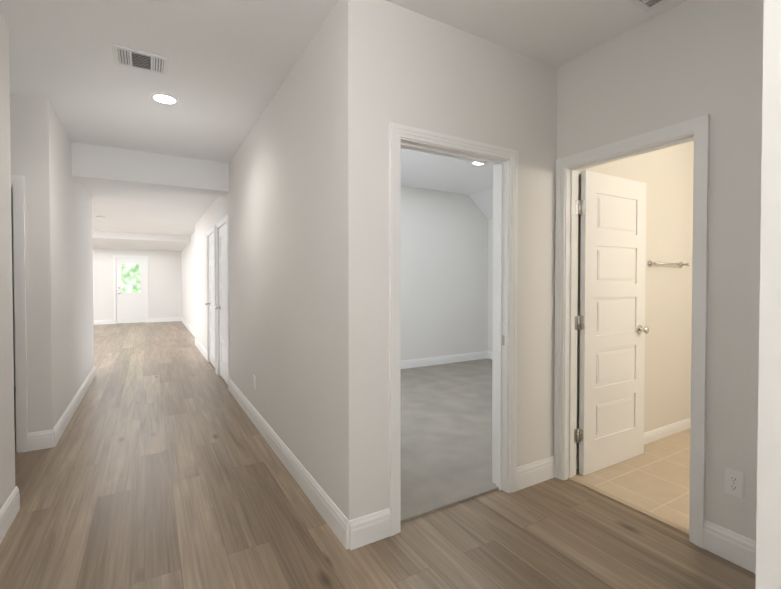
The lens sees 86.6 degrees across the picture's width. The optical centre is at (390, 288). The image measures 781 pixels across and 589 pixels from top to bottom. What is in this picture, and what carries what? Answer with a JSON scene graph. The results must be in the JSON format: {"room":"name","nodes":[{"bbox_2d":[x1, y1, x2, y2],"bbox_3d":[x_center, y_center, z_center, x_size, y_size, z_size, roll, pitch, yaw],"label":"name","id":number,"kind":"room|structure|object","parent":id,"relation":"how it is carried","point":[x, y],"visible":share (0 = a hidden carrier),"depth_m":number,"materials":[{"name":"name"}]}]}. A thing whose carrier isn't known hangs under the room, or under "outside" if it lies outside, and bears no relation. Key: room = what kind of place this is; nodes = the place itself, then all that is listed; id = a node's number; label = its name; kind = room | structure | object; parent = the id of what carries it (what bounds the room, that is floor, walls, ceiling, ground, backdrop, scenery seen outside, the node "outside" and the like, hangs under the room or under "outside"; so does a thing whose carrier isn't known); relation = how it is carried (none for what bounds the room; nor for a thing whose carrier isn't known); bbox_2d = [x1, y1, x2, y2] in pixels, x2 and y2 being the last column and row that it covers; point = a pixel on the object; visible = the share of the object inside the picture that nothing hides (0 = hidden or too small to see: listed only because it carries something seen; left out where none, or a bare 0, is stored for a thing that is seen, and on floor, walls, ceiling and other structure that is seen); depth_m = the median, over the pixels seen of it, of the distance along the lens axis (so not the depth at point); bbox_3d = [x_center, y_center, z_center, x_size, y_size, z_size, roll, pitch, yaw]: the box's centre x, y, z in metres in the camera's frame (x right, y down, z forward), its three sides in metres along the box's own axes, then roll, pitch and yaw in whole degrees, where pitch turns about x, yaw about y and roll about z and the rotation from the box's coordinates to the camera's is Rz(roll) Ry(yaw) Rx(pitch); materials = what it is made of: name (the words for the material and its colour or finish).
{"room":"home hallway","nodes":[
{"label":"home hallway","id":0,"kind":"room"},
{"bbox_2d":[11,187,14,384],"bbox_3d":[-5.817,-0.128,4.557,3.902,2.690,0.120,-1,1,-30],"label":"wall","id":1,"kind":"structure","parent":0,"point":[13,283],"depth_m":5.15,"materials":[{"name":"paint"}]},
{"bbox_2d":[10,94,32,432],"bbox_3d":[-3.312,-0.102,2.892,1.252,2.690,0.120,-1,1,-30],"label":"wall","id":2,"kind":"structure","parent":0,"point":[19,135],"depth_m":3.13,"materials":[{"name":"paint"}]},
{"bbox_2d":[11,175,27,452],"bbox_3d":[-3.182,0.199,2.973,0.892,2.086,0.156,-1,1,-30],"label":"door frame","id":3,"kind":"structure","parent":2,"relation":"attached to","point":[17,183],"depth_m":3.12,"materials":[{"name":"white paint"}]},
{"bbox_2d":[27,430,52,451],"bbox_3d":[-2.698,1.170,3.192,0.150,0.137,0.015,-1,1,-30],"label":"baseboard","id":4,"kind":"structure","parent":2,"relation":"attached to","point":[38,440],"depth_m":3.19,"materials":[{"name":"white paint"}]},
{"bbox_2d":[0,13,93,509],"bbox_3d":[-1.712,-0.080,1.510,0.120,2.690,9.520,-1,1,-30],"label":"wall","id":5,"kind":"structure","parent":0,"point":[61,262],"depth_m":3.21,"materials":[{"name":"paint"}]},
{"bbox_2d":[0,486,19,542],"bbox_3d":[-0.682,1.223,-0.100,0.015,0.137,5.665,-1,1,-30],"label":"baseboard","id":6,"kind":"structure","parent":5,"relation":"attached to","point":[10,509],"depth_m":2.18,"materials":[{"name":"white paint"}]},
{"bbox_2d":[53,366,95,446],"bbox_3d":[-3.345,1.150,4.465,0.015,0.137,2.835,-1,1,-30],"label":"baseboard","id":7,"kind":"structure","parent":5,"relation":"attached to","point":[59,428],"depth_m":3.92,"materials":[{"name":"white paint"}]},
{"bbox_2d":[93,248,181,319],"bbox_3d":[-7.466,-0.268,13.318,10.120,2.690,0.120,-1,1,-30],"label":"wall","id":8,"kind":"structure","parent":0,"point":[164,286],"depth_m":13.18,"materials":[{"name":"paint"}]},
{"bbox_2d":[94,320,113,324],"bbox_3d":[-10.082,1.034,11.735,3.744,0.137,0.015,-1,1,-30],"label":"baseboard","id":9,"kind":"structure","parent":8,"relation":"attached to","point":[99,322],"depth_m":12.53,"materials":[{"name":"white paint"}]},
{"bbox_2d":[113,255,147,323],"bbox_3d":[-8.105,0.030,12.950,0.912,2.106,0.156,-1,1,-30],"label":"door frame","id":10,"kind":"structure","parent":8,"relation":"attached to","point":[114,275],"depth_m":12.77,"materials":[{"name":"white paint"}]},
{"bbox_2d":[116,258,145,322],"bbox_3d":[-8.082,0.061,12.908,0.776,2.022,0.117,-1,1,-30],"label":"back door","id":11,"kind":"structure","parent":8,"relation":"in","point":[130,307],"depth_m":12.91,"materials":[{"name":"white paint"}]},
{"bbox_2d":[148,317,181,322],"bbox_3d":[-7.268,1.008,13.376,0.949,0.137,0.015,-1,1,-30],"label":"baseboard","id":12,"kind":"structure","parent":8,"relation":"attached to","point":[169,319],"depth_m":13.37,"materials":[{"name":"white paint"}]},
{"bbox_2d":[93,231,190,250],"bbox_3d":[-6.559,-1.288,11.746,10.120,0.180,3.720,-1,1,-30],"label":"ceiling soffit","id":13,"kind":"structure","parent":0,"point":[126,240],"depth_m":10.37,"materials":[{"name":"paint"}]},
{"bbox_2d":[71,142,228,195],"bbox_3d":[-2.625,-1.317,4.648,1.723,0.355,0.305,-1,1,-30],"label":"header beam","id":14,"kind":"structure","parent":0,"point":[98,164],"depth_m":4.49,"materials":[{"name":"paint"}]},
{"bbox_2d":[83,182,217,235],"bbox_3d":[-6.845,-1.461,7.890,5.745,0.330,10.090,-1,1,-30],"label":"ceiling","id":15,"kind":"structure","parent":0,"point":[133,209],"depth_m":6.70,"materials":[{"name":"paint"}]},
{"bbox_2d":[181,232,195,331],"bbox_3d":[-5.349,-0.233,11.126,0.120,2.690,5.800,-1,1,-30],"label":"wall","id":16,"kind":"structure","parent":0,"point":[188,278],"depth_m":11.02,"materials":[{"name":"paint"}]},
{"bbox_2d":[181,318,195,337],"bbox_3d":[-5.407,1.044,11.113,0.015,0.137,5.800,-1,1,-30],"label":"baseboard","id":17,"kind":"structure","parent":16,"relation":"attached to","point":[189,327],"depth_m":10.88,"materials":[{"name":"white paint"}]},
{"bbox_2d":[195,0,370,520],"bbox_3d":[-2.061,-0.140,5.291,0.120,2.690,7.595,-1,1,-30],"label":"wall","id":18,"kind":"structure","parent":0,"point":[294,203],"depth_m":2.42,"materials":[{"name":"paint"}]},
{"bbox_2d":[195,338,206,359],"bbox_3d":[-3.495,1.100,7.636,0.015,0.137,2.134,-1,1,-30],"label":"baseboard","id":19,"kind":"structure","parent":18,"relation":"attached to","point":[202,349],"depth_m":7.49,"materials":[{"name":"white paint"}]},
{"bbox_2d":[205,233,214,367],"bbox_3d":[-2.723,0.175,6.298,0.100,2.005,0.796,-1,1,-30],"label":"closet door","id":20,"kind":"structure","parent":18,"relation":"in","point":[211,303],"depth_m":6.37,"materials":[{"name":"white paint"}]},
{"bbox_2d":[206,226,216,371],"bbox_3d":[-2.664,0.146,6.330,0.156,2.086,0.932,-1,1,-30],"label":"trim","id":21,"kind":"structure","parent":18,"relation":"attached to","point":[212,230],"depth_m":6.63,"materials":[{"name":"white paint"}]},
{"bbox_2d":[215,223,227,384],"bbox_3d":[-2.158,0.190,5.330,0.100,2.005,0.796,-1,1,-30],"label":"closet door","id":22,"kind":"structure","parent":18,"relation":"in","point":[223,308],"depth_m":5.39,"materials":[{"name":"white paint"}]},
{"bbox_2d":[216,215,229,389],"bbox_3d":[-2.100,0.161,5.363,0.156,2.086,0.932,-1,1,-30],"label":"trim","id":23,"kind":"structure","parent":18,"relation":"attached to","point":[222,222],"depth_m":5.66,"materials":[{"name":"white paint"}]},
{"bbox_2d":[229,379,348,549],"bbox_3d":[-1.065,1.166,3.470,0.015,0.137,3.409,-1,1,-30],"label":"baseboard","id":24,"kind":"structure","parent":18,"relation":"attached to","point":[331,514],"depth_m":2.59,"materials":[{"name":"white paint"}]},
{"bbox_2d":[0,0,685,194],"bbox_3d":[-0.429,-1.480,1.229,10.120,0.120,8.020,-1,1,-30],"label":"ceiling","id":25,"kind":"structure","parent":0,"point":[232,63],"depth_m":2.53,"materials":[{"name":"paint"}]},
{"bbox_2d":[111,44,168,75],"bbox_3d":[-1.576,-1.437,2.621,0.300,0.010,0.245,-1,1,-30],"label":"ceiling vent","id":26,"kind":"object","parent":25,"relation":"in","point":[137,59],"visible":1,"depth_m":2.61,"materials":[{"name":"white metal"}]},
{"bbox_2d":[150,93,178,104],"bbox_3d":[-1.726,-1.447,3.165,0.194,0.006,0.194,-1,1,-30],"label":"recessed light","id":27,"kind":"object","parent":25,"relation":"in","point":[163,98],"visible":1,"depth_m":3.15,"materials":[{"name":"white plastic"}]},
{"bbox_2d":[628,0,669,11],"bbox_3d":[1.263,-1.427,1.962,0.300,0.010,0.245,-1,1,-30],"label":"ceiling vent","id":28,"kind":"object","parent":25,"relation":"in","point":[647,5],"visible":1,"depth_m":2.08,"materials":[{"name":"white metal"}]},
{"bbox_2d":[0,321,755,588],"bbox_3d":[-2.953,1.250,5.601,10.120,0.100,18.040,-1,1,-30],"label":"floor","id":29,"kind":"structure","parent":0,"point":[159,465],"depth_m":2.21,"materials":[{"name":"brown wood"}]},
{"bbox_2d":[568,477,688,535],"bbox_3d":[1.358,1.246,2.407,0.040,0.011,0.720,-1,1,-30],"label":"threshold","id":30,"kind":"object","parent":29,"relation":"on","point":[681,529],"visible":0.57,"depth_m":2.36,"materials":[{"name":"beige wood"}]},
{"bbox_2d":[401,186,487,360],"bbox_3d":[-0.107,-0.150,5.965,3.935,2.690,0.120,-1,1,-30],"label":"wall","id":31,"kind":"structure","parent":0,"point":[444,273],"depth_m":6.43,"materials":[{"name":"paint"}]},
{"bbox_2d":[401,351,487,368],"bbox_3d":[-0.073,1.127,5.927,3.935,0.137,0.015,-1,1,-30],"label":"baseboard","id":32,"kind":"structure","parent":31,"relation":"attached to","point":[422,362],"depth_m":6.44,"materials":[{"name":"white paint"}]},
{"bbox_2d":[401,358,498,522],"bbox_3d":[0.751,1.210,4.554,3.975,0.014,3.340,-1,1,-30],"label":"floor","id":33,"kind":"structure","parent":0,"point":[446,435],"depth_m":3.44,"materials":[{"name":"grey carpet"}]},
{"bbox_2d":[371,0,556,513],"bbox_3d":[1.573,-0.104,3.084,3.935,2.690,0.120,-1,1,-30],"label":"wall","id":34,"kind":"structure","parent":0,"point":[429,74],"depth_m":2.38,"materials":[{"name":"paint"}]},
{"bbox_2d":[349,508,390,549],"bbox_3d":[-0.099,1.189,2.051,0.225,0.137,0.015,-1,1,-30],"label":"baseboard","id":35,"kind":"structure","parent":34,"relation":"attached to","point":[369,528],"depth_m":2.04,"materials":[{"name":"white paint"}]},
{"bbox_2d":[389,122,517,535],"bbox_3d":[0.350,0.209,2.376,0.894,2.086,0.156,-1,1,-30],"label":"door frame","id":36,"kind":"structure","parent":34,"relation":"attached to","point":[503,161],"depth_m":2.51,"materials":[{"name":"white paint"}]},
{"bbox_2d":[517,456,554,490],"bbox_3d":[0.933,1.179,2.653,0.376,0.137,0.015,-1,1,-30],"label":"baseboard","id":37,"kind":"structure","parent":34,"relation":"attached to","point":[534,473],"depth_m":2.64,"materials":[{"name":"white paint"}]},
{"bbox_2d":[468,188,492,218],"bbox_3d":[2.244,-1.327,5.393,0.450,0.420,3.225,-1,1,-30],"label":"ceiling slope","id":38,"kind":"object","parent":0,"point":[483,200],"visible":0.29,"depth_m":6.59,"materials":[{"name":"paint"}]},
{"bbox_2d":[488,219,492,351],"bbox_3d":[2.484,-0.144,5.546,0.120,2.690,3.455,-1,1,-30],"label":"wall","id":39,"kind":"structure","parent":0,"point":[490,284],"depth_m":6.85,"materials":[{"name":"paint"}]},
{"bbox_2d":[488,351,492,358],"bbox_3d":[2.426,1.133,5.532,0.015,0.137,3.215,-1,1,-30],"label":"baseboard","id":40,"kind":"structure","parent":39,"relation":"attached to","point":[490,353],"depth_m":6.86,"materials":[{"name":"white paint"}]},
{"bbox_2d":[574,429,689,529],"bbox_3d":[2.591,1.250,2.273,1.995,0.008,2.344,-1,1,-30],"label":"floor","id":41,"kind":"structure","parent":0,"point":[654,478],"depth_m":2.70,"materials":[{"name":"beige tile"}]},
{"bbox_2d":[577,141,693,454],"bbox_3d":[1.965,-0.107,3.241,1.780,2.690,0.005,-1,1,-30],"label":"wall","id":42,"kind":"structure","parent":0,"point":[665,175],"depth_m":3.42,"materials":[{"name":"paint"}]},
{"bbox_2d":[576,417,690,468],"bbox_3d":[1.970,1.191,3.253,1.780,0.093,0.015,-1,1,-30],"label":"baseboard","id":43,"kind":"structure","parent":42,"relation":"attached to","point":[665,431],"depth_m":3.42,"materials":[{"name":"white paint"}]},
{"bbox_2d":[647,260,689,267],"bbox_3d":[2.279,-0.199,3.377,0.532,0.052,0.075,-1,1,-30],"label":"towel rail","id":44,"kind":"object","parent":42,"relation":"attached to","point":[650,263],"visible":1,"depth_m":3.31,"materials":[{"name":"silver metal"}]},
{"bbox_2d":[557,0,763,540],"bbox_3d":[1.789,-0.082,1.657,0.120,2.690,2.564,-1,1,-30],"label":"wall","id":45,"kind":"structure","parent":0,"point":[686,60],"depth_m":1.95,"materials":[{"name":"paint"}]},
{"bbox_2d":[574,200,584,442],"bbox_3d":[1.238,0.221,2.718,0.053,1.610,0.038,-1,1,-30],"label":"bathroom hinges","id":46,"kind":"object","parent":45,"relation":"attached to","point":[579,325],"visible":1,"depth_m":2.73,"materials":[{"name":"silver metal"}]},
{"bbox_2d":[579,170,648,475],"bbox_3d":[1.572,0.229,2.907,0.714,2.005,0.166,-1,1,-30],"label":"bathroom door","id":47,"kind":"structure","parent":45,"relation":"in","point":[612,311],"depth_m":2.87,"materials":[{"name":"white paint"}]},
{"bbox_2d":[554,114,709,548],"bbox_3d":[1.362,0.208,2.393,0.156,2.086,0.852,-1,1,-30],"label":"door frame","id":48,"kind":"structure","parent":45,"relation":"attached to","point":[695,130],"depth_m":2.32,"materials":[{"name":"white paint"}]},
{"bbox_2d":[703,520,755,573],"bbox_3d":[1.691,1.194,1.712,0.015,0.137,0.683,-1,1,-30],"label":"baseboard","id":49,"kind":"structure","parent":45,"relation":"attached to","point":[731,546],"depth_m":1.91,"materials":[{"name":"white paint"}]},
{"bbox_2d":[725,468,743,498],"bbox_3d":[1.580,0.895,1.904,0.008,0.116,0.072,-1,1,-30],"label":"outlet","id":50,"kind":"object","parent":45,"relation":"attached to","point":[734,482],"visible":1,"depth_m":1.90,"materials":[{"name":"white plastic"}]},
{"bbox_2d":[755,0,780,588],"bbox_3d":[1.350,-0.046,-0.558,0.120,2.690,2.861,-1,1,-30],"label":"wall","id":51,"kind":"structure","parent":0,"point":[768,546],"depth_m":0.64,"materials":[{"name":"paint"}]},
{"label":"outside","id":52,"kind":"structure","parent":0,"visible":0},
{"bbox_2d":[122,264,140,322],"bbox_3d":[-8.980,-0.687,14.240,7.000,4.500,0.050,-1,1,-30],"label":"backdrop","id":53,"kind":"structure","parent":52,"point":[130,286],"depth_m":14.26,"materials":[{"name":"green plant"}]}
]}

